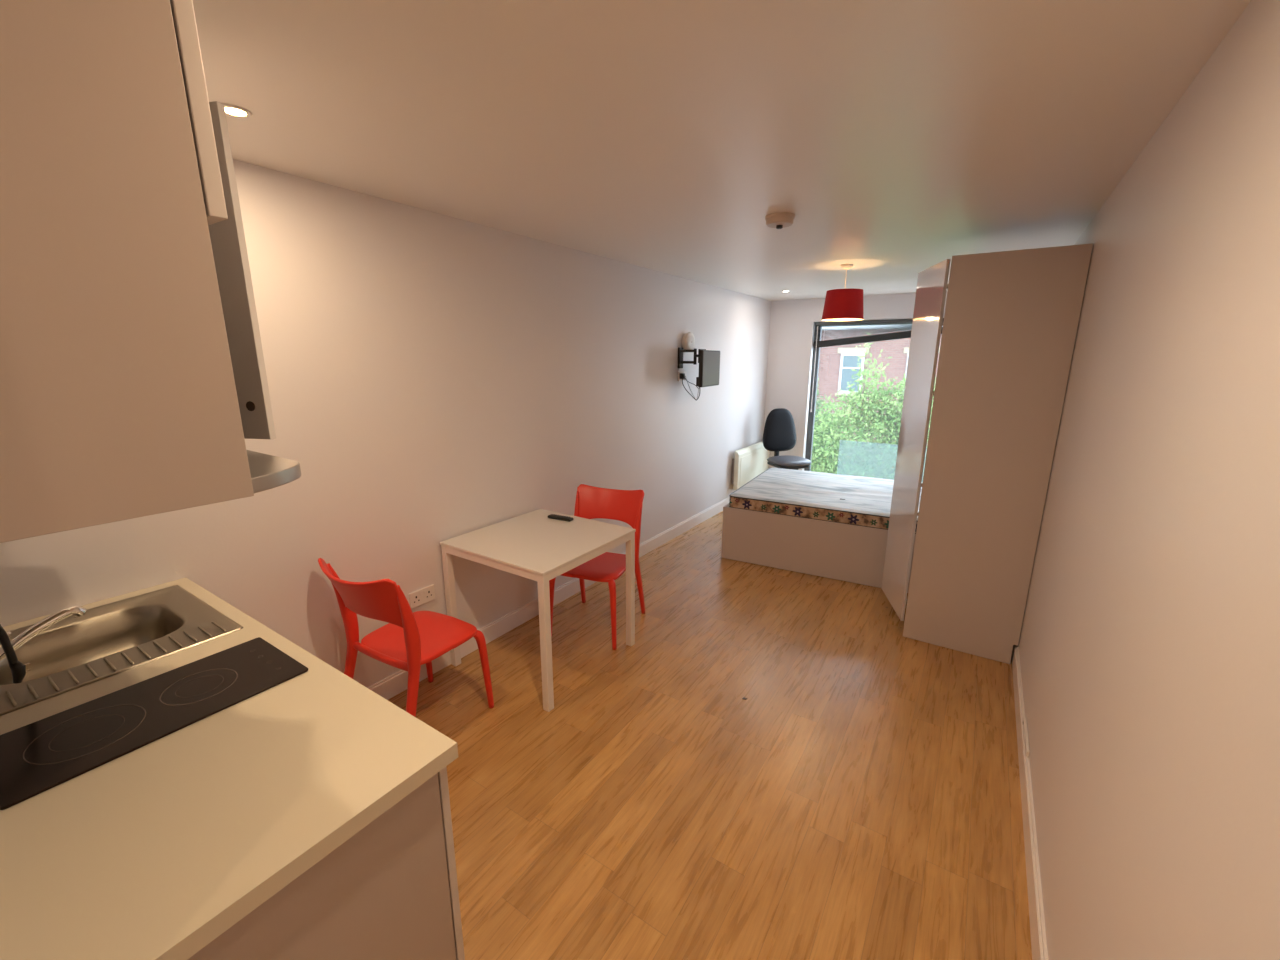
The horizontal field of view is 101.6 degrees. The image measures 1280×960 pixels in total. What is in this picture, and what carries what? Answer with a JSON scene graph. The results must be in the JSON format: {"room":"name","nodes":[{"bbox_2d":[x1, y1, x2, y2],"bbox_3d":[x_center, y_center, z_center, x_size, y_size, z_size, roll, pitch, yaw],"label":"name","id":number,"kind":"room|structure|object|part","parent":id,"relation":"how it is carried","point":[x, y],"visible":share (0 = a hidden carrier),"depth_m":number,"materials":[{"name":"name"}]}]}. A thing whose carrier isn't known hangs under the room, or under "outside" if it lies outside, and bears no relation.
{"room":"studio apartment","nodes":[
{"label":"studio apartment","id":0,"kind":"room"},
{"bbox_2d":[0,159,770,687],"bbox_3d":[-0.234,-0.445,4.133,0.150,2.406,7.068,9,16,32],"label":"wall","id":1,"kind":"structure","parent":0,"point":[433,378],"depth_m":2.64,"materials":[{"name":"paint"}]},
{"bbox_2d":[409,584,434,608],"bbox_3d":[-1.159,0.621,2.782,0.013,0.086,0.146,9,16,32],"label":"wall socket","id":2,"kind":"object","parent":1,"relation":"attached to","point":[424,595],"visible":0.98,"depth_m":2.78,"materials":[{"name":"white plastic"}]},
{"bbox_2d":[368,497,729,699],"bbox_3d":[-0.020,0.630,4.572,0.015,0.114,5.993,9,16,32],"label":"baseboard","id":3,"kind":"structure","parent":1,"relation":"attached to","point":[387,688],"depth_m":3.40,"materials":[{"name":"white"}]},
{"bbox_2d":[678,371,686,380],"bbox_3d":[0.393,-0.964,4.838,0.013,0.086,0.150,9,16,32],"label":"wall socket","id":4,"kind":"object","parent":1,"relation":"attached to","point":[679,372],"visible":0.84,"depth_m":4.81,"materials":[{"name":"white plastic"}]},
{"bbox_2d":[682,332,694,349],"bbox_3d":[0.449,-1.269,4.804,0.065,0.184,0.184,9,16,32],"label":"air freshener","id":5,"kind":"object","parent":1,"relation":"in","point":[688,340],"visible":0.96,"depth_m":4.76,"materials":[{"name":"white plastic"}]},
{"bbox_2d":[680,373,699,399],"bbox_3d":[0.490,-0.846,4.759,0.136,0.244,0.255,-12,18,-41],"label":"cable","id":6,"kind":"object","parent":1,"relation":"attached to","point":[682,375],"visible":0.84,"depth_m":4.79,"materials":[{"name":"black plastic"}]},
{"bbox_2d":[678,347,705,367],"bbox_3d":[0.460,-1.099,4.701,0.237,0.185,0.120,9,16,32],"label":"tv bracket","id":7,"kind":"object","parent":1,"relation":"attached to","point":[681,362],"visible":0.85,"depth_m":4.72,"materials":[{"name":"black metal"}]},
{"bbox_3d":[0.369,-1.112,4.758,0.021,0.185,0.070,9,16,32],"label":"wall plate","id":8,"kind":"part","parent":7,"relation":"part of","materials":[{"name":"black plastic"}]},
{"bbox_3d":[0.436,-1.070,4.742,0.122,0.023,0.023,5,14,18],"label":"arm","id":9,"kind":"part","parent":7,"relation":"part of","materials":[{"name":"black plastic"}]},
{"bbox_2d":[696,350,719,386],"bbox_3d":[0.624,-1.015,4.748,0.061,0.318,0.471,7,15,26],"label":"television","id":10,"kind":"object","parent":7,"relation":"attached to","point":[709,360],"visible":1,"depth_m":4.66,"materials":[{"name":"black plastic"}]},
{"bbox_2d":[731,441,769,489],"bbox_3d":[1.393,-0.207,6.504,0.104,0.464,1.085,9,16,32],"label":"heater","id":11,"kind":"object","parent":1,"relation":"attached to","point":[751,461],"visible":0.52,"depth_m":6.28,"materials":[{"name":"white metal"}]},
{"bbox_2d":[735,441,762,454],"bbox_3d":[1.397,-0.405,6.428,0.054,0.044,1.040,9,16,32],"label":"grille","id":12,"kind":"object","parent":11,"relation":"attached to","point":[753,448],"depth_m":6.31,"materials":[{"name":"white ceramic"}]},
{"bbox_3d":[1.422,-0.185,6.462,0.005,0.330,0.920,9,16,32],"label":"raised panel","id":13,"kind":"part","parent":11,"relation":"part of","materials":[{"name":"white metal"}]},
{"bbox_2d":[388,511,1031,959],"bbox_3d":[0.472,1.137,2.927,3.021,0.120,8.958,9,16,32],"label":"floor","id":14,"kind":"structure","parent":0,"point":[861,800],"depth_m":2.16,"materials":[{"name":"brown wood"}]},
{"bbox_2d":[188,767,464,959],"bbox_3d":[-0.783,1.045,1.102,0.496,0.882,0.645,9,16,32],"label":"base cabinet","id":15,"kind":"object","parent":14,"relation":"on","point":[389,891],"visible":0.28,"depth_m":1.01,"materials":[{"name":"laminate"}]},
{"bbox_3d":[-0.625,0.945,1.324,0.494,0.777,0.018,9,16,32],"label":"door","id":16,"kind":"part","parent":15,"relation":"part of","materials":[{"name":"grey"}]},
{"bbox_2d":[318,558,493,716],"bbox_3d":[-1.067,0.744,2.402,0.483,0.881,0.555,7,15,28],"label":"dining chair","id":17,"kind":"object","parent":14,"relation":"on","point":[410,640],"visible":0.94,"depth_m":2.30,"materials":[{"name":"red plastic"}]},
{"bbox_3d":[-1.338,0.773,2.359,0.052,0.842,0.149,7,15,28],"label":"leg","id":18,"kind":"part","parent":17,"relation":"part of","materials":[{"name":"red plastic"}]},
{"bbox_3d":[-1.163,0.486,2.161,0.483,0.270,0.153,7,15,28],"label":"backrest","id":19,"kind":"part","parent":17,"relation":"part of","materials":[{"name":"red plastic"}]},
{"bbox_3d":[-1.131,0.775,2.290,0.412,0.040,0.029,7,15,28],"label":"rail","id":20,"kind":"part","parent":17,"relation":"part of","materials":[{"name":"red plastic"}]},
{"bbox_3d":[-0.963,0.821,2.159,0.052,0.842,0.149,7,15,28],"label":"leg","id":21,"kind":"part","parent":17,"relation":"part of","materials":[{"name":"red plastic"}]},
{"bbox_3d":[-1.036,0.735,2.459,0.434,0.033,0.396,7,15,28],"label":"seat","id":22,"kind":"part","parent":17,"relation":"part of","materials":[{"name":"red plastic"}]},
{"bbox_3d":[-1.125,0.888,2.738,0.045,0.442,0.120,-1,13,-7],"label":"leg","id":23,"kind":"part","parent":17,"relation":"part of","materials":[{"name":"red plastic"}]},
{"bbox_3d":[-0.790,0.931,2.559,0.120,0.442,0.045,-6,15,-25],"label":"leg","id":24,"kind":"part","parent":17,"relation":"part of","materials":[{"name":"red plastic"}]},
{"bbox_2d":[440,509,635,711],"bbox_3d":[-0.554,0.671,3.014,0.757,0.741,0.772,9,16,32],"label":"dining table","id":25,"kind":"object","parent":14,"relation":"on","point":[535,546],"visible":1,"depth_m":2.83,"materials":[{"name":"white wood"}]},
{"bbox_3d":[-1.051,0.702,2.909,0.040,0.724,0.040,9,16,32],"label":"leg","id":26,"kind":"part","parent":25,"relation":"part of","materials":[{"name":"white wood"}]},
{"bbox_3d":[-0.456,0.793,2.530,0.040,0.724,0.040,9,16,32],"label":"leg","id":27,"kind":"part","parent":25,"relation":"part of","materials":[{"name":"white wood"}]},
{"bbox_2d":[547,514,573,521],"bbox_3d":[-0.490,0.232,3.218,0.170,0.020,0.046,7,15,26],"label":"remote control","id":28,"kind":"object","parent":25,"relation":"on","point":[552,516],"visible":1,"depth_m":3.20,"materials":[{"name":"black plastic"}]},
{"bbox_3d":[-0.058,0.656,3.122,0.040,0.724,0.040,9,16,32],"label":"leg","id":29,"kind":"part","parent":25,"relation":"part of","materials":[{"name":"white wood"}]},
{"bbox_2d":[549,484,644,649],"bbox_3d":[-0.268,0.521,3.367,0.483,0.881,0.555,5,14,20],"label":"dining chair","id":30,"kind":"object","parent":14,"relation":"on","point":[591,502],"visible":0.66,"depth_m":3.41,"materials":[{"name":"red plastic"}]},
{"bbox_3d":[-0.528,0.765,3.270,0.120,0.442,0.045,-9,16,-33],"label":"leg","id":31,"kind":"part","parent":30,"relation":"part of","materials":[{"name":"red plastic"}]},
{"bbox_3d":[-0.409,0.486,3.602,0.052,0.842,0.149,5,14,20],"label":"leg","id":32,"kind":"part","parent":30,"relation":"part of","materials":[{"name":"red plastic"}]},
{"bbox_3d":[-0.290,0.539,3.309,0.434,0.033,0.396,5,14,20],"label":"seat","id":33,"kind":"part","parent":30,"relation":"part of","materials":[{"name":"red plastic"}]},
{"bbox_3d":[-0.197,0.181,3.481,0.483,0.270,0.153,5,14,20],"label":"backrest","id":34,"kind":"part","parent":30,"relation":"part of","materials":[{"name":"red plastic"}]},
{"bbox_3d":[-0.169,0.796,3.142,0.045,0.442,0.120,-3,14,-15],"label":"leg","id":35,"kind":"part","parent":30,"relation":"part of","materials":[{"name":"red plastic"}]},
{"bbox_3d":[-0.007,0.521,3.458,0.052,0.842,0.149,5,14,20],"label":"leg","id":36,"kind":"part","parent":30,"relation":"part of","materials":[{"name":"red plastic"}]},
{"bbox_2d":[763,408,811,469],"bbox_3d":[1.763,-0.266,6.211,0.562,1.123,0.572,-4,14,-16],"label":"office chair","id":37,"kind":"object","parent":14,"relation":"on","point":[779,434],"visible":0.88,"depth_m":6.29,"materials":[{"name":"grey fabric"}]},
{"bbox_3d":[1.701,-0.608,6.341,0.466,0.520,0.074,-4,8,-16],"label":"backrest","id":38,"kind":"part","parent":37,"relation":"part of","materials":[{"name":"black fabric"}]},
{"bbox_3d":[1.769,-0.229,6.194,0.470,0.074,0.460,-4,14,-16],"label":"seat","id":39,"kind":"part","parent":37,"relation":"part of","materials":[{"name":"grey fabric"}]},
{"bbox_2d":[721,503,915,592],"bbox_3d":[1.931,0.428,4.680,2.000,0.464,1.420,7,15,28],"label":"bed base","id":40,"kind":"object","parent":14,"relation":"on","point":[833,550],"visible":0.44,"depth_m":4.21,"materials":[{"name":"grey laminate"}]},
{"bbox_3d":[1.062,0.317,5.142,0.020,0.464,1.420,7,15,28],"label":"panel","id":41,"kind":"part","parent":40,"relation":"part of","materials":[{"name":"grey laminate"}]},
{"bbox_2d":[729,468,921,533],"bbox_3d":[1.904,0.145,4.616,1.890,0.130,1.370,7,15,28],"label":"mattress","id":42,"kind":"object","parent":40,"relation":"on","point":[838,498],"visible":0.62,"depth_m":4.42,"materials":[{"name":"white fabric"}]},
{"bbox_2d":[881,243,1092,663],"bbox_3d":[1.972,-0.132,3.174,0.790,2.249,0.557,9,16,32],"label":"wardrobe","id":43,"kind":"object","parent":14,"relation":"on","point":[1011,318],"visible":1,"depth_m":2.90,"materials":[{"name":"beige laminate"}]},
{"bbox_3d":[1.715,-0.206,3.305,0.018,2.148,0.493,3,13,11],"label":"door","id":44,"kind":"part","parent":43,"relation":"part of","materials":[{"name":"white"}]},
{"bbox_2d":[192,0,1250,300],"bbox_3d":[0.467,-1.318,2.331,3.021,0.120,8.908,9,16,32],"label":"ceiling","id":45,"kind":"structure","parent":0,"point":[901,139],"depth_m":1.52,"materials":[{"name":"white paint"}]},
{"bbox_2d":[223,104,251,117],"bbox_3d":[-1.175,-1.068,1.512,0.086,0.004,0.086,9,16,32],"label":"recessed light","id":46,"kind":"object","parent":45,"relation":"in","point":[231,110],"visible":0.75,"depth_m":1.51,"materials":[{"name":"white plastic"}]},
{"bbox_2d":[765,212,794,228],"bbox_3d":[0.702,-1.294,2.622,0.144,0.058,0.144,9,16,32],"label":"smoke detector","id":47,"kind":"object","parent":45,"relation":"attached to","point":[779,220],"visible":1,"depth_m":2.57,"materials":[{"name":"beige plastic"}]},
{"bbox_2d":[822,264,862,320],"bbox_3d":[1.575,-1.442,4.020,0.306,0.400,0.306,9,16,32],"label":"pendant lamp","id":48,"kind":"object","parent":45,"relation":"hanging from","point":[840,304],"visible":1,"depth_m":3.93,"materials":[{"name":"red fabric"}]},
{"bbox_3d":[1.575,-1.352,4.041,0.306,0.215,0.306,9,16,32],"label":"lamp shade","id":49,"kind":"part","parent":48,"relation":"part of","materials":[{"name":"red fabric"}]},
{"bbox_2d":[764,291,947,469],"bbox_3d":[2.834,-0.905,6.146,2.721,2.406,0.250,9,16,32],"label":"wall","id":50,"kind":"structure","parent":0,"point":[790,332],"depth_m":6.47,"materials":[{"name":"paint"}]},
{"bbox_2d":[801,322,942,470],"bbox_3d":[2.835,-0.804,6.164,1.672,2.082,0.238,9,16,32],"label":"window","id":51,"kind":"structure","parent":50,"relation":"attached to","point":[810,416],"depth_m":6.51,"materials":[{"name":"black metal"}]},
{"bbox_2d":[810,318,943,411],"bbox_3d":[2.797,-1.276,5.992,1.618,1.078,0.070,9,16,32],"label":"blind","id":52,"kind":"object","parent":50,"relation":"attached to","point":[905,334],"visible":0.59,"depth_m":6.03,"materials":[{"name":"grey fabric"}]},
{"bbox_3d":[2.134,-1.367,6.383,0.009,0.992,0.008,9,16,32],"label":"pull cord","id":53,"kind":"part","parent":52,"relation":"part of","materials":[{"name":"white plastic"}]},
{"bbox_3d":[2.802,-1.623,5.916,1.618,0.237,0.052,9,16,32],"label":"rail","id":54,"kind":"part","parent":52,"relation":"part of","materials":[{"name":"grey metal"}]},
{"bbox_3d":[2.802,-1.782,5.879,1.618,0.041,0.056,9,16,32],"label":"head rail","id":55,"kind":"part","parent":52,"relation":"part of","materials":[{"name":"grey metal"}]},
{"bbox_2d":[1018,0,1279,959],"bbox_3d":[1.663,0.095,1.854,0.150,2.406,8.908,9,16,32],"label":"wall","id":56,"kind":"structure","parent":0,"point":[1149,644],"depth_m":1.04,"materials":[{"name":"paint"}]},
{"bbox_2d":[1011,645,1047,959],"bbox_3d":[1.558,1.211,2.112,0.015,0.114,8.493,9,16,32],"label":"baseboard","id":57,"kind":"structure","parent":56,"relation":"attached to","point":[1035,901],"depth_m":1.84,"materials":[{"name":"white"}]},
{"bbox_2d":[1023,718,1029,756],"bbox_3d":[1.662,1.105,2.249,0.012,0.027,0.250,9,16,32],"label":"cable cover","id":58,"kind":"object","parent":57,"relation":"on","point":[1025,729],"visible":1,"depth_m":2.23,"materials":[{"name":"white plastic"}]},
{"bbox_3d":[-1.389,0.321,0.843,1.620,2.406,0.150,9,16,32],"label":"wall","id":59,"kind":"structure","parent":0,"visible":0},
{"bbox_2d":[0,624,30,683],"bbox_3d":[-1.501,0.398,1.159,0.033,0.239,0.226,-1,13,-5],"label":"lead","id":60,"kind":"object","parent":59,"relation":"hanging from","point":[18,669],"visible":1,"depth_m":1.25,"materials":[{"name":"black plastic"}]},
{"bbox_2d":[0,0,253,542],"bbox_3d":[-0.889,-0.340,0.682,0.600,0.731,0.381,9,16,32],"label":"upper cabinet","id":61,"kind":"object","parent":59,"relation":"attached to","point":[119,400],"visible":1,"depth_m":0.59,"materials":[{"name":"laminate"}]},
{"bbox_3d":[-0.789,-0.552,0.787,0.598,0.365,0.020,9,16,32],"label":"door","id":62,"kind":"part","parent":61,"relation":"part of","materials":[{"name":"grey"}]},
{"bbox_2d":[208,101,275,438],"bbox_3d":[-1.320,-0.438,1.109,0.598,0.737,0.642,9,16,32],"label":"upper cabinet","id":63,"kind":"object","parent":59,"relation":"attached to","point":[227,237],"visible":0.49,"depth_m":1.22,"materials":[{"name":"laminate"}]},
{"bbox_2d":[246,450,300,492],"bbox_3d":[-1.110,-0.017,1.040,0.750,0.062,0.565,9,16,32],"label":"hood","id":64,"kind":"object","parent":59,"relation":"attached to","point":[267,472],"visible":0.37,"depth_m":1.06,"materials":[{"name":"grey metal"}]},
{"bbox_3d":[10.089,-0.005,22.179,30.000,0.200,32.792,9,16,32],"label":"ground","id":65,"kind":"structure","parent":0,"visible":0},
{"bbox_2d":[811,372,846,472],"bbox_3d":[3.550,-0.083,11.343,2.467,4.851,2.096,10,16,37],"label":"leafy shrub","id":66,"kind":"object","parent":65,"relation":"on","point":[819,401],"visible":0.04,"depth_m":10.81,"materials":[{"name":"green plant"}]},
{"bbox_2d":[811,332,931,479],"bbox_3d":[4.091,-0.066,10.106,2.790,5.386,2.164,3,14,13],"label":"tree","id":67,"kind":"object","parent":65,"relation":"on","point":[879,422],"visible":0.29,"depth_m":9.64,"materials":[{"name":"green plant"}]},
{"bbox_2d":[815,324,942,475],"bbox_3d":[8.683,-4.056,19.939,21.600,8.700,4.455,9,16,32],"label":"brick house","id":68,"kind":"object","parent":65,"relation":"on","point":[836,363],"visible":0.17,"depth_m":18.43,"materials":[{"name":"brick"}]},
{"bbox_3d":[7.522,-3.796,18.592,0.620,1.220,0.019,9,16,32],"label":"pane","id":69,"kind":"part","parent":68,"relation":"part of","materials":[{"name":"grey"}]},
{"bbox_2d":[878,375,935,481],"bbox_3d":[5.448,0.359,9.757,2.566,4.726,2.112,9,16,32],"label":"leafy shrub","id":70,"kind":"object","parent":65,"relation":"on","point":[935,375],"visible":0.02,"depth_m":9.56,"materials":[{"name":"green plant"}]},
{"bbox_3d":[-1.198,0.981,1.367,0.496,0.882,0.645,9,16,32],"label":"base cabinet","id":71,"kind":"object","parent":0,"visible":0},
{"bbox_2d":[0,578,457,959],"bbox_3d":[-1.205,0.535,1.256,1.538,0.036,0.641,9,16,32],"label":"countertop","id":72,"kind":"structure","parent":71,"relation":"on","point":[156,850],"depth_m":0.94,"materials":[{"name":"laminate"}]},
{"bbox_2d":[0,606,86,660],"bbox_3d":[-1.604,0.425,1.354,0.066,0.126,0.252,5,14,20],"label":"tap","id":73,"kind":"object","parent":72,"relation":"on","point":[18,641],"visible":0.9,"depth_m":1.37,"materials":[{"name":"silver metal"}]},
{"bbox_2d":[0,585,242,715],"bbox_3d":[-1.556,0.527,1.520,0.550,0.156,0.513,9,16,32],"label":"sink","id":74,"kind":"object","parent":72,"relation":"in","point":[110,639],"visible":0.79,"depth_m":1.57,"materials":[{"name":"silver metal"}]},
{"bbox_2d":[0,637,307,809],"bbox_3d":[-1.120,0.522,1.219,0.289,0.006,0.519,9,16,32],"label":"cooktop","id":75,"kind":"object","parent":72,"relation":"in","point":[37,757],"visible":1,"depth_m":1.17,"materials":[{"name":"black glass"}]}
]}

